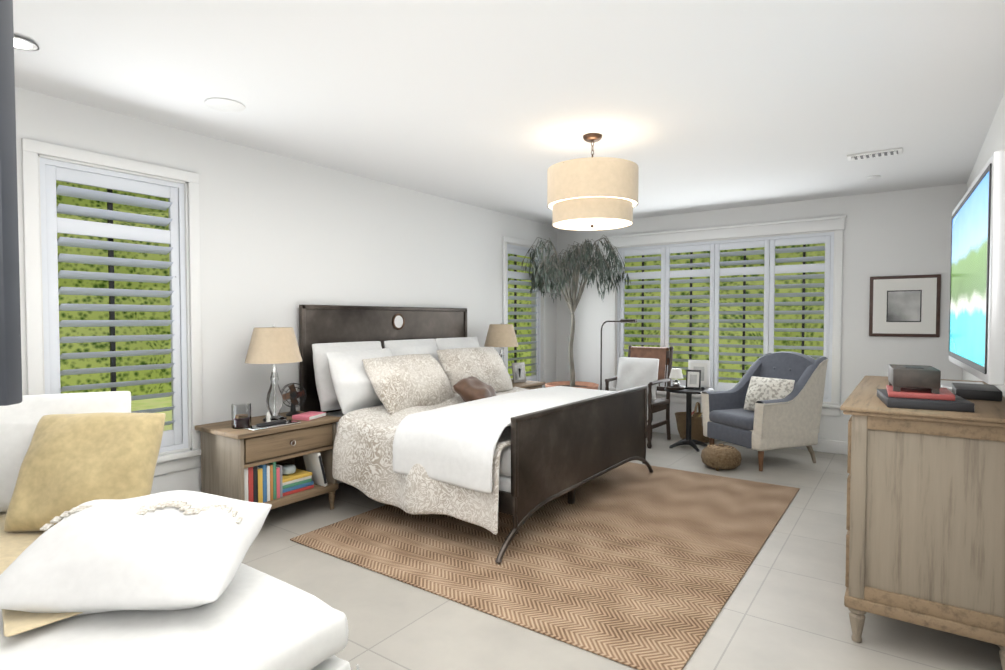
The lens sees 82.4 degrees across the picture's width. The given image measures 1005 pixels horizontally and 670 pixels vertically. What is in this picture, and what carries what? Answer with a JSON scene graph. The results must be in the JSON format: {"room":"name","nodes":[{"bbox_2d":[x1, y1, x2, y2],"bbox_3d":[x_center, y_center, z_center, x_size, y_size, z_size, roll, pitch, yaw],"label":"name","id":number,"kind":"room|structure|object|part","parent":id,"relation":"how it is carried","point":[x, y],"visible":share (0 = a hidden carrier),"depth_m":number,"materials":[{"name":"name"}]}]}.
{"room":"bedroom","nodes":[
{"label":"bedroom","id":0,"kind":"room"},
{"bbox_2d":[15,87,556,493],"bbox_3d":[-1.912,-0.044,4.089,0.160,2.580,9.180,1,2,35],"label":"wall","id":1,"kind":"structure","parent":0,"point":[282,238],"depth_m":4.30,"materials":[{"name":"white paint"}]},
{"bbox_2d":[21,138,201,475],"bbox_3d":[-2.321,-0.084,3.465,0.215,1.935,0.980,1,2,35],"label":"window","id":2,"kind":"structure","parent":1,"relation":"in","point":[33,151],"depth_m":3.49,"materials":[{"name":"white wood"}]},
{"bbox_2d":[39,157,187,452],"bbox_3d":[-2.315,-0.111,3.459,0.100,1.726,0.766,1,2,35],"label":"window shutters","id":3,"kind":"object","parent":2,"relation":"attached to","point":[52,172],"visible":0.9,"depth_m":3.43,"materials":[{"name":"white wood"}]},
{"bbox_2d":[503,236,545,387],"bbox_3d":[0.231,-0.186,7.053,0.215,1.935,1.010,1,2,35],"label":"window","id":4,"kind":"structure","parent":1,"relation":"in","point":[519,242],"depth_m":7.29,"materials":[{"name":"white wood"}]},
{"bbox_2d":[507,244,540,380],"bbox_3d":[0.237,-0.214,7.048,0.100,1.726,0.796,1,2,35],"label":"window shutters","id":5,"kind":"object","parent":4,"relation":"attached to","point":[517,250],"visible":0.48,"depth_m":7.08,"materials":[{"name":"white wood"}]},
{"bbox_2d":[13,0,1004,225],"bbox_3d":[-0.119,-1.347,2.776,4.560,0.100,9.180,1,2,35],"label":"ceiling","id":6,"kind":"structure","parent":0,"point":[685,106],"depth_m":2.98,"materials":[{"name":"white paint"}]},
{"bbox_2d":[0,0,21,405],"bbox_3d":[-1.271,-0.556,1.057,0.700,1.378,0.040,0,2,-1],"label":"curtain","id":7,"kind":"object","parent":6,"relation":"hanging from","point":[10,362],"visible":1,"depth_m":1.07,"materials":[{"name":"grey fabric"}]},
{"bbox_2d":[14,35,38,50],"bbox_3d":[-2.125,-1.283,2.511,0.150,0.012,0.150,1,2,35],"label":"recessed light","id":8,"kind":"object","parent":6,"relation":"in","point":[22,43],"visible":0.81,"depth_m":2.52,"materials":[{"name":"white"}]},
{"bbox_2d":[204,98,244,111],"bbox_3d":[-1.578,-1.306,3.263,0.210,0.008,0.210,1,2,35],"label":"ceiling speaker","id":9,"kind":"object","parent":6,"relation":"attached to","point":[224,105],"visible":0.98,"depth_m":3.25,"materials":[{"name":"white plastic"}]},
{"bbox_2d":[547,133,638,230],"bbox_3d":[0.601,-1.022,3.833,0.600,0.609,0.600,1,2,35],"label":"pendant light","id":10,"kind":"object","parent":6,"relation":"hanging from","point":[592,193],"visible":1,"depth_m":3.60,"materials":[{"name":"beige fabric"}]},
{"bbox_2d":[866,175,880,178],"bbox_3d":[3.184,-1.355,4.920,0.104,0.005,0.104,1,2,35],"label":"ceiling speaker","id":11,"kind":"object","parent":6,"relation":"attached to","point":[873,176],"visible":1,"depth_m":4.92,"materials":[{"name":"white plastic"}]},
{"bbox_2d":[847,148,901,160],"bbox_3d":[2.747,-1.329,4.237,0.340,0.020,0.150,1,2,35],"label":"ceiling vent","id":12,"kind":"object","parent":6,"relation":"in","point":[878,154],"visible":1,"depth_m":4.21,"materials":[{"name":"white metal"}]},
{"bbox_2d":[242,432,1001,669],"bbox_3d":[-0.119,1.332,2.853,4.560,0.100,9.180,1,2,35],"label":"floor","id":13,"kind":"structure","parent":0,"point":[784,608],"depth_m":2.67,"materials":[{"name":"tile"}]},
{"bbox_2d":[0,391,358,669],"bbox_3d":[-1.694,0.794,2.108,2.370,1.003,1.026,1,2,35],"label":"sofa","id":14,"kind":"object","parent":13,"relation":"on","point":[109,560],"visible":1,"depth_m":1.76,"materials":[{"name":"white fabric"}]},
{"bbox_2d":[0,512,82,636],"bbox_3d":[-1.883,0.643,2.336,1.792,0.354,0.673,1,2,35],"label":"throw","id":15,"kind":"object","parent":14,"relation":"on","point":[41,553],"depth_m":1.69,"materials":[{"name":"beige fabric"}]},
{"bbox_2d":[0,391,130,512],"bbox_3d":[-2.099,0.528,2.630,0.476,0.524,0.672,1,2,35],"label":"pillow","id":16,"kind":"object","parent":14,"relation":"on","point":[22,423],"depth_m":2.55,"materials":[{"name":"beige fabric"}]},
{"bbox_3d":[-1.186,0.595,1.891,0.500,0.074,0.422,1,2,35],"label":"pillow lace trim","id":17,"kind":"part","parent":14,"relation":"part of","materials":[{"name":"white fabric"}]},
{"bbox_2d":[195,325,340,509],"bbox_3d":[-1.586,0.589,3.930,0.530,1.319,0.776,1,2,35],"label":"nightstand","id":18,"kind":"object","parent":13,"relation":"on","point":[274,457],"visible":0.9,"depth_m":3.78,"materials":[{"name":"brown wood"}]},
{"bbox_2d":[245,325,301,421],"bbox_3d":[-1.571,0.259,3.947,0.370,0.660,0.370,1,2,35],"label":"lamp","id":19,"kind":"object","parent":18,"relation":"on","point":[273,345],"depth_m":3.86,"materials":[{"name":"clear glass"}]},
{"bbox_2d":[244,452,327,502],"bbox_3d":[-1.502,0.940,3.857,0.240,0.255,0.601,1,2,35],"label":"books","id":20,"kind":"object","parent":18,"relation":"on","point":[265,481],"depth_m":3.78,"materials":[{"name":"multicoloured paper"}]},
{"bbox_2d":[299,305,652,563],"bbox_3d":[-0.166,0.495,4.632,2.005,1.468,2.338,1,2,35],"label":"bed","id":21,"kind":"object","parent":13,"relation":"on","point":[435,410],"visible":0.98,"depth_m":4.03,"materials":[{"name":"fabric"}]},
{"bbox_2d":[312,341,381,411],"bbox_3d":[-1.176,0.309,4.521,0.308,0.528,0.720,1,2,35],"label":"pillow","id":22,"kind":"object","parent":21,"relation":"on","point":[324,354],"depth_m":4.26,"materials":[{"name":"fabric"}]},
{"bbox_2d":[326,348,391,413],"bbox_3d":[-1.026,0.338,4.391,0.328,0.464,0.709,1,2,35],"label":"pillow","id":23,"kind":"object","parent":21,"relation":"on","point":[349,388],"depth_m":4.19,"materials":[{"name":"fabric"}]},
{"bbox_2d":[384,339,440,364],"bbox_3d":[-0.780,0.292,5.098,0.306,0.528,0.680,1,2,35],"label":"pillow","id":24,"kind":"object","parent":21,"relation":"on","point":[412,346],"depth_m":5.03,"materials":[{"name":"fabric"}]},
{"bbox_3d":[-0.161,0.758,4.646,1.905,0.305,1.920,1,2,35],"label":"mattress","id":25,"kind":"part","parent":21,"relation":"part of","materials":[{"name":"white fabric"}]},
{"bbox_2d":[332,387,529,534],"bbox_3d":[0.052,0.788,4.484,1.380,0.600,2.340,1,2,35],"label":"duvet","id":26,"kind":"object","parent":21,"relation":"on","point":[450,453],"depth_m":3.51,"materials":[{"name":"beige fabric"}]},
{"bbox_2d":[435,337,479,349],"bbox_3d":[-0.403,0.277,5.615,0.339,0.528,0.680,1,2,35],"label":"pillow","id":27,"kind":"object","parent":21,"relation":"on","point":[460,342],"depth_m":5.53,"materials":[{"name":"fabric"}]},
{"bbox_2d":[453,376,495,401],"bbox_3d":[-0.220,0.457,4.655,0.429,0.236,0.528,1,2,35],"label":"pillow","id":28,"kind":"object","parent":21,"relation":"on","point":[471,388],"depth_m":4.49,"materials":[{"name":"fabric"}]},
{"bbox_2d":[484,323,545,388],"bbox_3d":[0.042,0.524,6.220,0.530,1.319,0.776,1,2,35],"label":"nightstand","id":29,"kind":"object","parent":13,"relation":"on","point":[501,335],"visible":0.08,"depth_m":6.05,"materials":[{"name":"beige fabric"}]},
{"bbox_2d":[484,323,517,366],"bbox_3d":[-0.012,0.196,6.139,0.370,0.660,0.370,1,2,35],"label":"lamp","id":30,"kind":"object","parent":29,"relation":"on","point":[501,335],"depth_m":6.01,"materials":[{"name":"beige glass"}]},
{"bbox_2d":[511,362,525,382],"bbox_3d":[0.181,0.413,6.310,0.106,0.218,0.176,1,2,35],"label":"photo","id":31,"kind":"object","parent":29,"relation":"on","point":[518,369],"depth_m":6.30,"materials":[{"name":"grey metal"}]},
{"bbox_2d":[290,462,799,669],"bbox_3d":[0.532,1.242,4.051,2.390,0.008,2.990,1,2,35],"label":"rug","id":32,"kind":"object","parent":13,"relation":"on","point":[637,566],"visible":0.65,"depth_m":3.28,"materials":[{"name":"carpet"}]},
{"bbox_2d":[521,236,630,389],"bbox_3d":[0.855,-0.001,6.798,1.168,2.334,1.155,1,2,35],"label":"plant","id":33,"kind":"object","parent":13,"relation":"on","point":[549,272],"visible":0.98,"depth_m":6.81,"materials":[{"name":"green plant"}]},
{"bbox_2d":[600,319,636,389],"bbox_3d":[1.362,0.484,6.943,0.599,1.357,0.230,1,2,35],"label":"floor lamp","id":34,"kind":"object","parent":13,"relation":"on","point":[628,320],"visible":0.46,"depth_m":7.03,"materials":[{"name":"brown metal"}]},
{"bbox_2d":[605,345,673,448],"bbox_3d":[1.521,0.652,6.383,0.585,1.054,0.651,1,2,35],"label":"chair","id":35,"kind":"object","parent":13,"relation":"on","point":[638,365],"visible":0.79,"depth_m":6.33,"materials":[{"name":"brown wood"}]},
{"bbox_2d":[616,357,658,400],"bbox_3d":[1.486,0.477,6.332,0.504,0.470,0.208,1,2,35],"label":"cushion","id":36,"kind":"object","parent":35,"relation":"on","point":[632,372],"depth_m":6.27,"materials":[{"name":"white fabric"}]},
{"bbox_2d":[664,360,713,451],"bbox_3d":[1.964,0.730,6.043,0.500,0.915,0.500,1,2,35],"label":"side table","id":37,"kind":"object","parent":13,"relation":"on","point":[697,376],"visible":1,"depth_m":6.03,"materials":[{"name":"black paint"}]},
{"bbox_2d":[675,402,708,442],"bbox_3d":[2.171,0.961,6.393,0.485,0.432,0.346,1,2,35],"label":"basket","id":38,"kind":"object","parent":13,"relation":"on","point":[696,427],"visible":0.58,"depth_m":6.29,"materials":[{"name":"wicker"}]},
{"bbox_2d":[701,443,741,470],"bbox_3d":[1.995,1.100,5.234,0.350,0.223,0.350,1,2,35],"label":"lidded basket","id":39,"kind":"object","parent":13,"relation":"on","point":[719,456],"visible":1,"depth_m":5.11,"materials":[{"name":"wicker"}]},
{"bbox_2d":[701,351,828,470],"bbox_3d":[2.503,0.684,5.521,0.866,1.038,0.811,-1,2,-22],"label":"chair","id":40,"kind":"object","parent":13,"relation":"on","point":[770,401],"visible":1,"depth_m":5.30,"materials":[{"name":"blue fabric"}]},
{"bbox_2d":[744,376,794,410],"bbox_3d":[2.510,0.568,5.412,0.478,0.334,0.291,1,2,35],"label":"cushion","id":41,"kind":"object","parent":40,"relation":"on","point":[760,388],"depth_m":5.36,"materials":[{"name":"white fabric"}]},
{"bbox_2d":[840,364,1004,669],"bbox_3d":[2.101,0.702,2.864,0.595,1.155,1.590,1,2,35],"label":"dresser","id":42,"kind":"object","parent":13,"relation":"on","point":[925,534],"visible":1,"depth_m":2.27,"materials":[{"name":"brown wood"}]},
{"bbox_2d":[556,183,966,441],"bbox_3d":[2.494,-0.113,6.489,4.240,2.580,0.160,1,2,35],"label":"wall","id":43,"kind":"structure","parent":0,"point":[900,233],"depth_m":5.67,"materials":[{"name":"white paint"}]},
{"bbox_2d":[608,215,846,415],"bbox_3d":[2.409,-0.208,6.513,2.560,2.010,0.215,1,2,35],"label":"window","id":44,"kind":"structure","parent":43,"relation":"in","point":[835,225],"depth_m":6.21,"materials":[{"name":"white wood"}]},
{"bbox_2d":[617,232,833,401],"bbox_3d":[2.405,-0.198,6.507,2.346,1.726,0.100,1,2,35],"label":"window shutters","id":45,"kind":"object","parent":44,"relation":"attached to","point":[769,269],"visible":0.79,"depth_m":6.41,"materials":[{"name":"white wood"}]},
{"bbox_2d":[647,421,847,454],"bbox_3d":[2.439,1.114,6.455,4.170,0.130,0.016,1,2,35],"label":"baseboard","id":46,"kind":"structure","parent":43,"relation":"attached to","point":[832,446],"depth_m":5.86,"materials":[{"name":"white"}]},
{"bbox_2d":[869,274,940,336],"bbox_3d":[3.804,-0.273,5.435,0.550,0.580,0.030,1,2,35],"label":"framed picture","id":47,"kind":"object","parent":43,"relation":"attached to","point":[905,306],"visible":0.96,"depth_m":5.42,"materials":[{"name":"brown wood"}]},
{"bbox_2d":[962,92,1004,397],"bbox_3d":[1.674,0.029,1.540,0.160,2.580,9.180,1,2,35],"label":"wall","id":48,"kind":"structure","parent":0,"point":[994,140],"depth_m":3.54,"materials":[{"name":"white paint"}]},
{"bbox_2d":[948,150,1004,384],"bbox_3d":[1.886,-0.144,2.183,0.242,0.851,1.170,1,2,35],"label":"tv","id":49,"kind":"object","parent":48,"relation":"attached to","point":[977,312],"visible":1,"depth_m":1.90,"materials":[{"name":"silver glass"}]},
{"label":"outside","id":50,"kind":"structure","parent":0,"visible":0},
{"bbox_2d":[131,395,171,430],"bbox_3d":[-1.636,1.364,6.106,26.000,0.250,24.000,1,2,35],"label":"lawn","id":51,"kind":"structure","parent":50,"point":[152,403],"depth_m":9.33,"materials":[{"name":"green plant"}]},
{"bbox_2d":[56,181,824,395],"bbox_3d":[-0.997,-2.265,6.864,22.043,8.738,20.655,1,2,35],"label":"hedge","id":52,"kind":"object","parent":51,"relation":"on","point":[82,379],"visible":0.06,"depth_m":9.59,"materials":[{"name":"green plant"}]}
]}

